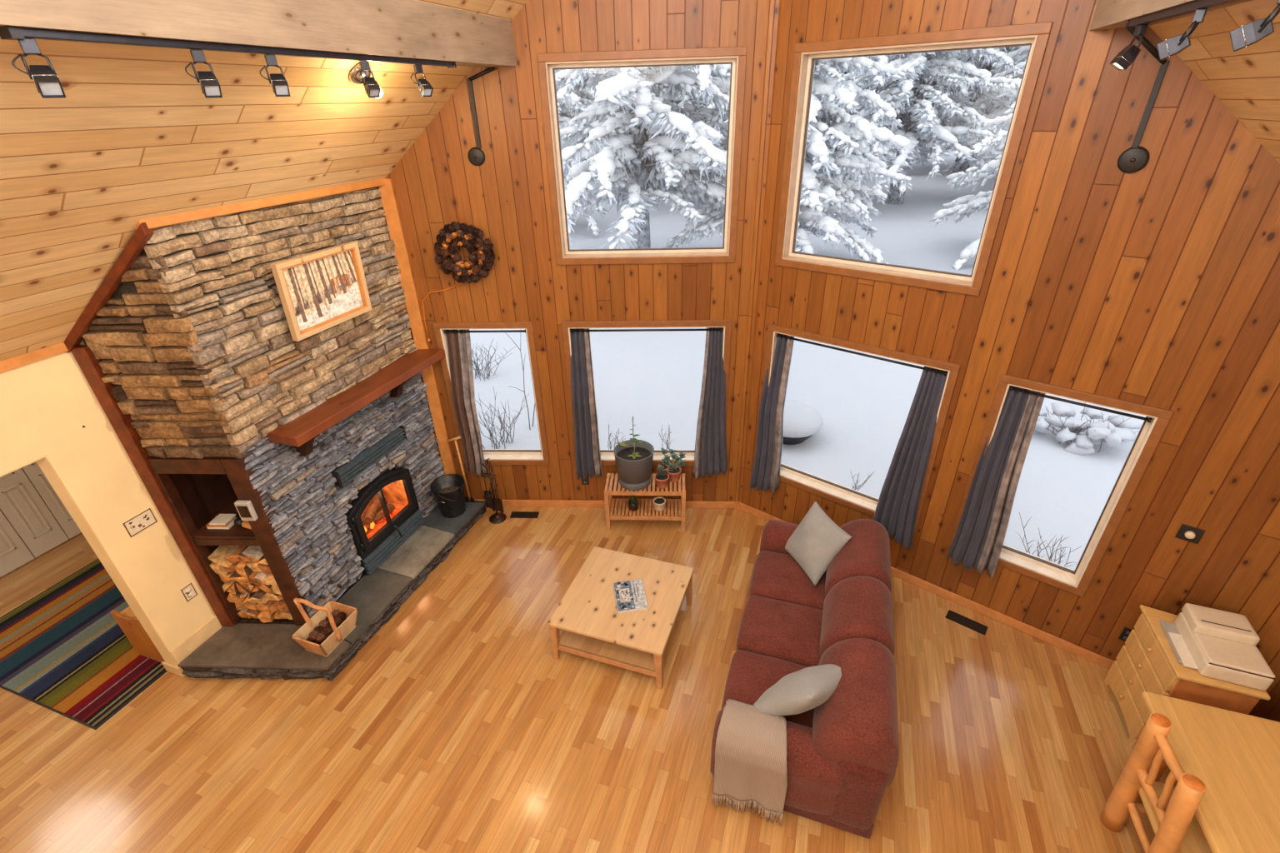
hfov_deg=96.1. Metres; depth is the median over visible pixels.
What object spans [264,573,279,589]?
log
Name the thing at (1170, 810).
chair
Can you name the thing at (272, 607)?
log
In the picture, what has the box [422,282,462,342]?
power cord
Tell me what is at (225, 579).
log
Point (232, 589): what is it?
log
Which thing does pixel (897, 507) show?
curtain
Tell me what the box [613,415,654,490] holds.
planter
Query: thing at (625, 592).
photo
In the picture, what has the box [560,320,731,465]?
window
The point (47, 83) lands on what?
track spotlight
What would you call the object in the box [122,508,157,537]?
switch plate
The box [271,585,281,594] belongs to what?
log
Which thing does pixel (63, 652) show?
striped rug
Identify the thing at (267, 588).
log
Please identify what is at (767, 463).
curtain
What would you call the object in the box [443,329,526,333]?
curtain rod
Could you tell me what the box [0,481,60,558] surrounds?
wall
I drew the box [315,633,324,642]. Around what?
pine cone
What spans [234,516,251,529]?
glove
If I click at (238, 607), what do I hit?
log
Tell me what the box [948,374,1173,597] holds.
window
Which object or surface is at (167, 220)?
trim
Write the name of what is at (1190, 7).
track
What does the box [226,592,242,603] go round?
log
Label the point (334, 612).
pine cone
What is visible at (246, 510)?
thermostat
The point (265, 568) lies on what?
log
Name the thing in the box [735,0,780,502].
trim
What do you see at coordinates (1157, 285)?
wall
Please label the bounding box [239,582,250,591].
log
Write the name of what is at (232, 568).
log
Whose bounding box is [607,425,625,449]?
stalks
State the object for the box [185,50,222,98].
track spotlight
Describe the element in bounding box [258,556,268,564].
log
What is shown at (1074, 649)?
baseboard
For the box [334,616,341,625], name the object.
pine cone
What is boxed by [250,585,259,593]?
log
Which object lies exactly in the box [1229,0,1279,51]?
track spotlight
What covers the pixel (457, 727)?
floor
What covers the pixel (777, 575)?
seat cushion
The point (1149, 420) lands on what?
curtain rod
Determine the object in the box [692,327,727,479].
curtain
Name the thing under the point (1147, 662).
dresser
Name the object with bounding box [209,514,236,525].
booklet
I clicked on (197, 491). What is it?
niche
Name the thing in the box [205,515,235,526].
booklet
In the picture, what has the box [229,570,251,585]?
log
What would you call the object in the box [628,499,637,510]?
pot
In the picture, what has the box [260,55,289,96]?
track spotlight
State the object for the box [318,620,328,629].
pine cone
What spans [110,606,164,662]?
bench
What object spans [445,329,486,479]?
curtain
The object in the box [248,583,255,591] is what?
log
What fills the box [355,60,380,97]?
track spotlight
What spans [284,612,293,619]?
log
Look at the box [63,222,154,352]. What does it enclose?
trim
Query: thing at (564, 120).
spruce tree
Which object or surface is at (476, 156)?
cable raceway
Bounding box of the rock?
[782,400,823,444]
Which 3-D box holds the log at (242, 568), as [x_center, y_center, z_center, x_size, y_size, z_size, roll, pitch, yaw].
[-3.076,1.043,4.566,0.099,0.113,0.350,0,30,3]
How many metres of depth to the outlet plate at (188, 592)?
4.42 m
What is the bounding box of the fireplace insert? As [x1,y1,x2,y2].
[344,468,424,574]
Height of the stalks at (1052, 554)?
0.641 m
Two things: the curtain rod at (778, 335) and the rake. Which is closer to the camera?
the curtain rod at (778, 335)
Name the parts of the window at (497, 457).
sash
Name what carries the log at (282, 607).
on the log at (288, 616)
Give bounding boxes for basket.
[290,598,358,656]
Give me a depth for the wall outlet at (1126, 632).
4.15 m
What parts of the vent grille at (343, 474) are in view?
plate, plate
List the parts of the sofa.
armrest, armrest, frame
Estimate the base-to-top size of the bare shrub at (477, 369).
0.769 m
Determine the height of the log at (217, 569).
0.125 m
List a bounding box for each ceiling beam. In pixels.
[0,0,516,67]
[1089,0,1253,30]
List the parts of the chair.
post, rail, post, rail, seat, post, post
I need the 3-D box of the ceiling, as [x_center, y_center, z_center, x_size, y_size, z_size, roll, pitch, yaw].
[-0.472,-0.799,0.496,7.510,3.638,9.258,8,31,17]
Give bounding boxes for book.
[613,579,648,614]
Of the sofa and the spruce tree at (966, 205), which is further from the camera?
the spruce tree at (966, 205)
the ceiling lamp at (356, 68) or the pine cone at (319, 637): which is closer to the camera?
the ceiling lamp at (356, 68)
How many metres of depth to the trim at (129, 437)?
3.92 m
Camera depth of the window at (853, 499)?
4.87 m
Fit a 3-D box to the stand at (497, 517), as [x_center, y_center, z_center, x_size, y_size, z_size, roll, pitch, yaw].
[-1.513,0.652,5.897,0.184,0.740,0.184,8,31,17]
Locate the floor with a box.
[0,506,1177,852]
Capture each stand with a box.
[481,458,506,524]
[604,473,685,531]
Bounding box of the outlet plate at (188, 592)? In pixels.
[180,583,197,601]
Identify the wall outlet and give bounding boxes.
[580,475,589,484]
[1118,627,1131,641]
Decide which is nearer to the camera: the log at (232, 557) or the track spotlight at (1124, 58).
the track spotlight at (1124, 58)
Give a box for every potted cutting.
[627,495,639,511]
[652,496,665,511]
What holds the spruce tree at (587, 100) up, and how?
on the snowy ground
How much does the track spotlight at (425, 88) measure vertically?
0.165 m
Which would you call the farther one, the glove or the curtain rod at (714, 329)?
the curtain rod at (714, 329)
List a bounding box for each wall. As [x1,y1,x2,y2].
[0,340,249,666]
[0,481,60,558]
[376,0,769,501]
[741,0,1279,715]
[1250,680,1279,722]
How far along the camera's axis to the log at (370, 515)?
5.34 m
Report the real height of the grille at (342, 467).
0.135 m
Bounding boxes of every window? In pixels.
[432,321,549,464]
[536,46,746,264]
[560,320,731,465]
[761,323,960,532]
[775,21,1053,295]
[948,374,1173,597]
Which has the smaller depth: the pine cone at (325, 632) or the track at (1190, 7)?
the track at (1190, 7)
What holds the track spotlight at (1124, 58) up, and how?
hanging from the track at (1190, 7)
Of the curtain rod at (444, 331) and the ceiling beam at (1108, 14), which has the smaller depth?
the ceiling beam at (1108, 14)
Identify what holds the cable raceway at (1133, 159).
attached to the wall at (1157, 285)
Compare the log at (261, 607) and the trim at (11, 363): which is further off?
the log at (261, 607)
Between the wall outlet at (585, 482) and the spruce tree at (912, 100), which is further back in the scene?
the spruce tree at (912, 100)
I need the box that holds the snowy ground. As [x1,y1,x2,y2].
[469,146,1146,569]
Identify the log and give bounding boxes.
[208,545,235,567]
[209,562,228,575]
[219,571,232,583]
[221,562,239,572]
[222,580,234,592]
[224,545,245,563]
[225,581,238,594]
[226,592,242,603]
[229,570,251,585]
[235,560,253,578]
[235,581,250,594]
[235,602,246,610]
[237,607,248,618]
[238,545,253,561]
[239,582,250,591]
[240,590,253,605]
[240,593,248,602]
[242,545,264,562]
[245,601,257,610]
[245,609,259,619]
[246,555,264,572]
[247,589,268,604]
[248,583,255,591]
[249,571,268,584]
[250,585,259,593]
[250,610,261,619]
[255,600,273,611]
[257,563,271,574]
[257,610,275,623]
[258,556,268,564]
[259,585,273,594]
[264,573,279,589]
[265,593,279,600]
[267,600,281,614]
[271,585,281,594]
[274,610,287,619]
[276,599,289,613]
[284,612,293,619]
[360,498,387,522]
[362,504,394,529]
[363,493,379,524]
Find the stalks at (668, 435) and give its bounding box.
[658,423,674,449]
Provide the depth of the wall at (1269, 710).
3.71 m
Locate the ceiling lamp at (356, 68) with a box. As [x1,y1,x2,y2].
[348,62,383,99]
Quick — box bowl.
[782,434,814,444]
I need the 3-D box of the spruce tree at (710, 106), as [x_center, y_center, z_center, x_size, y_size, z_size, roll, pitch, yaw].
[5.048,-12.011,21.239,6.173,8.700,6.150,-10,30,-14]
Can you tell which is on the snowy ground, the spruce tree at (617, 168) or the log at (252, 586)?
the spruce tree at (617, 168)
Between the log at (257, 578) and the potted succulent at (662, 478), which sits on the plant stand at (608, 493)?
the potted succulent at (662, 478)
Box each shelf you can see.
[193,499,259,545]
[265,349,445,456]
[558,592,685,671]
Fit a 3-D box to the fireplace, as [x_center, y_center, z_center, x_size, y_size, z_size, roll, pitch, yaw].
[-2.749,-0.174,4.696,0.774,3.122,2.082,8,31,17]
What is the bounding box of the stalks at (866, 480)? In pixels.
[850,470,874,490]
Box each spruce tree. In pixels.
[555,64,808,249]
[555,69,609,236]
[558,86,597,119]
[586,65,729,198]
[661,55,912,264]
[690,69,865,216]
[820,48,1023,204]
[830,57,924,174]
[886,45,1022,175]
[927,101,1015,269]
[939,46,1022,115]
[940,45,1029,188]
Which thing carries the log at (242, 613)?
in the niche
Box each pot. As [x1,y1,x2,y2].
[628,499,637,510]
[666,465,681,482]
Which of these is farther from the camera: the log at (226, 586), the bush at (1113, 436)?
the bush at (1113, 436)
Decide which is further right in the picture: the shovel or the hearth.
the shovel
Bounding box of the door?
[0,461,81,577]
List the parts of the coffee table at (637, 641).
leg, shelf rail, leg, leg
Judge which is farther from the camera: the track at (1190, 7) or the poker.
the poker
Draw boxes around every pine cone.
[309,630,318,640]
[313,626,323,633]
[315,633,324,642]
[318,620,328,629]
[320,628,330,637]
[325,623,333,631]
[331,610,339,618]
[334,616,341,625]
[336,611,345,620]
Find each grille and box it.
[330,425,407,488]
[332,447,368,471]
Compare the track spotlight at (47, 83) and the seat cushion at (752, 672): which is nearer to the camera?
the track spotlight at (47, 83)
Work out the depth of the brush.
5.96 m
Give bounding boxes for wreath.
[434,221,495,283]
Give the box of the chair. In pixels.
[1100,712,1212,852]
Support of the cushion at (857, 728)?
on the sofa
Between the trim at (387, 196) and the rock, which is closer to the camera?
the trim at (387, 196)
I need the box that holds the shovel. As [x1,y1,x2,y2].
[490,476,503,514]
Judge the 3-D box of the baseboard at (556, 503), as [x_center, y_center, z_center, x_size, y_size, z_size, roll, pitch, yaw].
[-0.506,0.833,6.191,3.088,0.085,0.021,0,30,3]
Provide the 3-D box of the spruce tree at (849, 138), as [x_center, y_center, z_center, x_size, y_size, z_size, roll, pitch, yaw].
[3.699,-7.780,14.057,6.381,8.835,5.478,0,29,2]
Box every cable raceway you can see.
[467,66,494,165]
[1117,28,1169,173]
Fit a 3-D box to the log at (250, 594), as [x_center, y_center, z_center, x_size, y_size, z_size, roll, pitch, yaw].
[-3.167,1.326,4.730,0.094,0.114,0.295,0,30,3]
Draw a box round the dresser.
[1104,605,1270,748]
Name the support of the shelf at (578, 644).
attached to the coffee table at (637, 641)
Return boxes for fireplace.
[82,186,444,618]
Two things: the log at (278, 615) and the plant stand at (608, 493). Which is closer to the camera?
the log at (278, 615)
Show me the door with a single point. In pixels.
(21, 504)
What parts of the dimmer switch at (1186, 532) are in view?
dimmer knob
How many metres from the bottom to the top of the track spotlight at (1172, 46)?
0.154 m
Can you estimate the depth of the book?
4.51 m
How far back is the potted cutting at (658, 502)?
5.80 m
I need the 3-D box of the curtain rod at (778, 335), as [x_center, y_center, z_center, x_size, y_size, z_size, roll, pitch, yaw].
[1.744,-0.596,4.657,1.393,0.031,0.033,21,37,34]
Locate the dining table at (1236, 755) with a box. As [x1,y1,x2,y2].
[1135,691,1279,852]
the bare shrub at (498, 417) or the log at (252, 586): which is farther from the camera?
the bare shrub at (498, 417)
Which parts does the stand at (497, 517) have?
twisted post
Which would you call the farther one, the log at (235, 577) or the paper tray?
the log at (235, 577)
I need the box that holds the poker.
[492,470,499,499]
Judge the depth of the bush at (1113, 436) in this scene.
7.70 m
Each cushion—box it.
[721,650,814,728]
[735,595,823,667]
[749,550,826,610]
[753,664,841,715]
[785,500,851,586]
[812,638,899,787]
[819,575,894,657]
[825,519,891,596]
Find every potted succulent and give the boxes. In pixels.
[654,470,669,488]
[657,447,685,482]
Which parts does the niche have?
post, post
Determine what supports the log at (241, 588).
on the log at (250, 594)
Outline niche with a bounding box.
[146,455,312,625]
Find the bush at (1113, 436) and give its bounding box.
[1034,402,1141,455]
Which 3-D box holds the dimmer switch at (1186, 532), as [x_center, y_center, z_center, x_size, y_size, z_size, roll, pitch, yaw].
[3.502,0.690,3.661,0.110,0.110,0.030,21,37,34]
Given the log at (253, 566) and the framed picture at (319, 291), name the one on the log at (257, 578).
the log at (253, 566)
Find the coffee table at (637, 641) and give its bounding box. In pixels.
[547,546,693,689]
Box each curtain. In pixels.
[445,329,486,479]
[570,328,603,479]
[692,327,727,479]
[749,333,794,493]
[872,365,947,549]
[945,385,1045,579]
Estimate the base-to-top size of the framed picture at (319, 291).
0.542 m
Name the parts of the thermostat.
panel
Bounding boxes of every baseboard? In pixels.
[161,615,222,677]
[474,499,736,508]
[739,502,1114,669]
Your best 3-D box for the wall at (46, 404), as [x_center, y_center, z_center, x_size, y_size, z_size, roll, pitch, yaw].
[-4.193,1.540,2.512,0.160,2.659,7.918,8,31,17]
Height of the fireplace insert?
0.770 m
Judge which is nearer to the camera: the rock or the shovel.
the shovel
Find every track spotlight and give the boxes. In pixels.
[11,38,65,98]
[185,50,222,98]
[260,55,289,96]
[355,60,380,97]
[410,65,433,96]
[1110,24,1148,70]
[1156,8,1207,60]
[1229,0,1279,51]
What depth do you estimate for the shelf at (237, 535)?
4.30 m
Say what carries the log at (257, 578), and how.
on the log at (267, 588)
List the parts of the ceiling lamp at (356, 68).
bulb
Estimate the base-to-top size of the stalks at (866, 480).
0.424 m
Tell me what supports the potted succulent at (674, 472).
on the plant stand at (608, 493)
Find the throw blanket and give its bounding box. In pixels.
[711,699,787,825]
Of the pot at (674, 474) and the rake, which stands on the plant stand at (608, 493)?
the pot at (674, 474)
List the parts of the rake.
rake blade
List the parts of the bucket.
wire handle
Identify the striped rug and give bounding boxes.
[0,559,166,729]
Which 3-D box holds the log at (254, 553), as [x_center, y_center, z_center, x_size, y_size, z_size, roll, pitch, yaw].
[-2.973,0.955,4.507,0.138,0.079,0.270,0,30,3]
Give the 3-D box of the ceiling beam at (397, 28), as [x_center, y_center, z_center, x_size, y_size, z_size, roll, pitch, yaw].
[-2.407,-0.825,0.762,0.250,0.307,8.433,8,31,17]
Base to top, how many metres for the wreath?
0.520 m
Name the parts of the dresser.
drawer, drawer, drawer, knob, drawer, panel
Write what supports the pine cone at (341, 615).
on the pine cone
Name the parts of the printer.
scanner lid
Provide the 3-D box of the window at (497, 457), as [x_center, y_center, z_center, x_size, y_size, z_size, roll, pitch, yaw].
[-1.413,-0.314,5.680,0.920,1.546,0.173,0,30,3]
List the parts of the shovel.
tool rod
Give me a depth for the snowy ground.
9.48 m
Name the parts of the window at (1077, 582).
sash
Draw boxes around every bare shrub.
[471,339,514,380]
[475,389,528,449]
[501,329,534,429]
[1037,402,1136,453]
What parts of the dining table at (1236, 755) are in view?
leg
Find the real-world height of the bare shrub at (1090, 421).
0.598 m
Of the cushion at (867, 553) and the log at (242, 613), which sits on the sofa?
the cushion at (867, 553)
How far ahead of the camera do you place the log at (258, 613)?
4.74 m
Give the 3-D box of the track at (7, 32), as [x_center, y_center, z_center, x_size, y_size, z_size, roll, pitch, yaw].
[-1.575,-1.759,2.717,0.056,0.032,2.320,8,31,17]
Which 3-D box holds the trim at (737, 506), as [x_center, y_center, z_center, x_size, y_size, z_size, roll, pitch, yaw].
[1.043,0.831,6.101,0.060,0.100,0.030,8,31,17]
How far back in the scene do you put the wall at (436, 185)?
4.81 m
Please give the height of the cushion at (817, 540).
0.440 m
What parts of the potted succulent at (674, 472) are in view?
plant stem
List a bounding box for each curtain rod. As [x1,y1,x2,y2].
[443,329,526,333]
[570,328,722,332]
[776,334,948,375]
[1010,385,1152,422]
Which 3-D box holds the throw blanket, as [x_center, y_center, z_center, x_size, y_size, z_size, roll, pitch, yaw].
[0.685,1.983,3.484,0.427,0.644,0.393,7,31,15]
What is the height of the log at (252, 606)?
0.109 m
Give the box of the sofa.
[710,519,899,838]
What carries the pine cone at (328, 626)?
on the pine cone
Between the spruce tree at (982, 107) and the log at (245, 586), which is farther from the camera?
the spruce tree at (982, 107)
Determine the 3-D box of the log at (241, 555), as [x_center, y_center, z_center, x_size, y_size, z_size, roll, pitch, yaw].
[-2.999,0.948,4.519,0.116,0.086,0.290,0,30,3]
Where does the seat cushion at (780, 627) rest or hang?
on the sofa
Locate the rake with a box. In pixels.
[446,435,474,502]
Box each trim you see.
[0,342,68,372]
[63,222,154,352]
[71,345,234,626]
[135,177,385,229]
[378,178,455,474]
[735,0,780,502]
[735,500,740,509]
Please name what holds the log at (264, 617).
in the niche
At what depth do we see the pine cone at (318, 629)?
4.46 m
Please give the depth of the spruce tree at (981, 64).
27.16 m
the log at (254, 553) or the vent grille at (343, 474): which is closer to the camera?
the log at (254, 553)
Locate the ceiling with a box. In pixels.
[0,0,1279,361]
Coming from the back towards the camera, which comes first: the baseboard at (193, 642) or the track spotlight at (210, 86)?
the baseboard at (193, 642)
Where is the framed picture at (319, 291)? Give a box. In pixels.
[270,240,371,341]
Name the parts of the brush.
tool rod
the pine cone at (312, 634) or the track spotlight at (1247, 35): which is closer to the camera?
the track spotlight at (1247, 35)
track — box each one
[0,25,456,68]
[1125,0,1241,28]
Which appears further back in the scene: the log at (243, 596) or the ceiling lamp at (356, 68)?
the log at (243, 596)
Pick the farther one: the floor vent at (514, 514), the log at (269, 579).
the floor vent at (514, 514)
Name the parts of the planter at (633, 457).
pot, plant stem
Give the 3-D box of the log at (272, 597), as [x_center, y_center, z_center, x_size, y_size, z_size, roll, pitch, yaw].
[-2.952,1.303,4.726,0.111,0.106,0.280,0,30,3]
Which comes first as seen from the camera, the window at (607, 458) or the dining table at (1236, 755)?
the dining table at (1236, 755)
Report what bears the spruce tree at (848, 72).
on the snowy ground
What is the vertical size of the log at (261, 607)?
0.122 m
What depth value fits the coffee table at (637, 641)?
4.44 m
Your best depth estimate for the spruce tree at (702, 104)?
23.26 m
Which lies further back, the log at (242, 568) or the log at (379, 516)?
the log at (379, 516)
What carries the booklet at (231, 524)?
on the niche
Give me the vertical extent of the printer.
0.187 m
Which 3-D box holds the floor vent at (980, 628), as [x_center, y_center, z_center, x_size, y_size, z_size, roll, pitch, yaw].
[2.686,1.611,4.731,0.296,0.006,0.104,21,37,34]
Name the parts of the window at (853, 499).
sash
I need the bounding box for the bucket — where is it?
[430,474,465,518]
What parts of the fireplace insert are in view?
door, door handle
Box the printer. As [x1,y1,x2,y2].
[1159,603,1274,690]
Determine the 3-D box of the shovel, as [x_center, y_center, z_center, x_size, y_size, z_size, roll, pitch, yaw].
[-1.464,0.689,5.816,0.110,0.434,0.035,8,31,17]
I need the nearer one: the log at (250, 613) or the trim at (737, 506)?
the log at (250, 613)
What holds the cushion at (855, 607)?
on the sofa
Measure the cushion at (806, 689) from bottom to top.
0.572 m
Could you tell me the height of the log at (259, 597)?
0.093 m
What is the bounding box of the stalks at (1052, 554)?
[1017,512,1081,567]
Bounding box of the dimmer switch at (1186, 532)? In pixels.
[1175,524,1204,544]
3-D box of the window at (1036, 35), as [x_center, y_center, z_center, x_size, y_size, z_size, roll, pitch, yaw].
[1.736,-1.805,3.999,1.527,1.529,0.173,21,37,34]
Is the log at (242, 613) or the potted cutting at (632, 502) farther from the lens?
the potted cutting at (632, 502)
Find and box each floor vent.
[510,511,539,518]
[945,610,988,635]
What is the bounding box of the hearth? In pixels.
[177,499,486,680]
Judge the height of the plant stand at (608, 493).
0.492 m
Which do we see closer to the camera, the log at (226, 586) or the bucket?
the log at (226, 586)
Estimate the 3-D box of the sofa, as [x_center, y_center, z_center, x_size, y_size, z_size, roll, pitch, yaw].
[1.230,1.474,4.121,1.011,0.888,2.137,8,31,17]
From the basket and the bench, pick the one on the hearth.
the basket
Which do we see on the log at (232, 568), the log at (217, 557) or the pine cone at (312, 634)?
the log at (217, 557)
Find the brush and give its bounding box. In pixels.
[481,471,492,509]
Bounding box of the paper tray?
[1159,620,1181,663]
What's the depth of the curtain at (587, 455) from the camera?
5.55 m
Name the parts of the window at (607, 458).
sash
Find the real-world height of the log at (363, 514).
0.088 m
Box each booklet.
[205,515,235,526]
[206,517,237,529]
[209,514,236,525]
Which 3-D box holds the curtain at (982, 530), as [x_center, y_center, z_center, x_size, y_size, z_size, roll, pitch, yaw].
[2.680,0.424,4.292,0.353,1.607,0.198,21,37,34]
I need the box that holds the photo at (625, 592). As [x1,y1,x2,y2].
[614,580,635,611]
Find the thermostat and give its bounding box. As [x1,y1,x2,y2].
[234,500,258,520]
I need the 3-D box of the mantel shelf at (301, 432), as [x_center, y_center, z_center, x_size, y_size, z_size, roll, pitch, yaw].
[-2.233,-0.211,4.777,0.290,0.300,1.701,8,31,17]
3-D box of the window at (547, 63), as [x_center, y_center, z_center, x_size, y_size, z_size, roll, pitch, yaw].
[0.029,-2.092,4.594,1.520,1.529,0.173,0,30,3]
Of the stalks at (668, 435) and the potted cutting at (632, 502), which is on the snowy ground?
the stalks at (668, 435)
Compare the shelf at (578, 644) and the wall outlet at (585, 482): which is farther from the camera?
the wall outlet at (585, 482)
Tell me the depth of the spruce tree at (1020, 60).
21.53 m

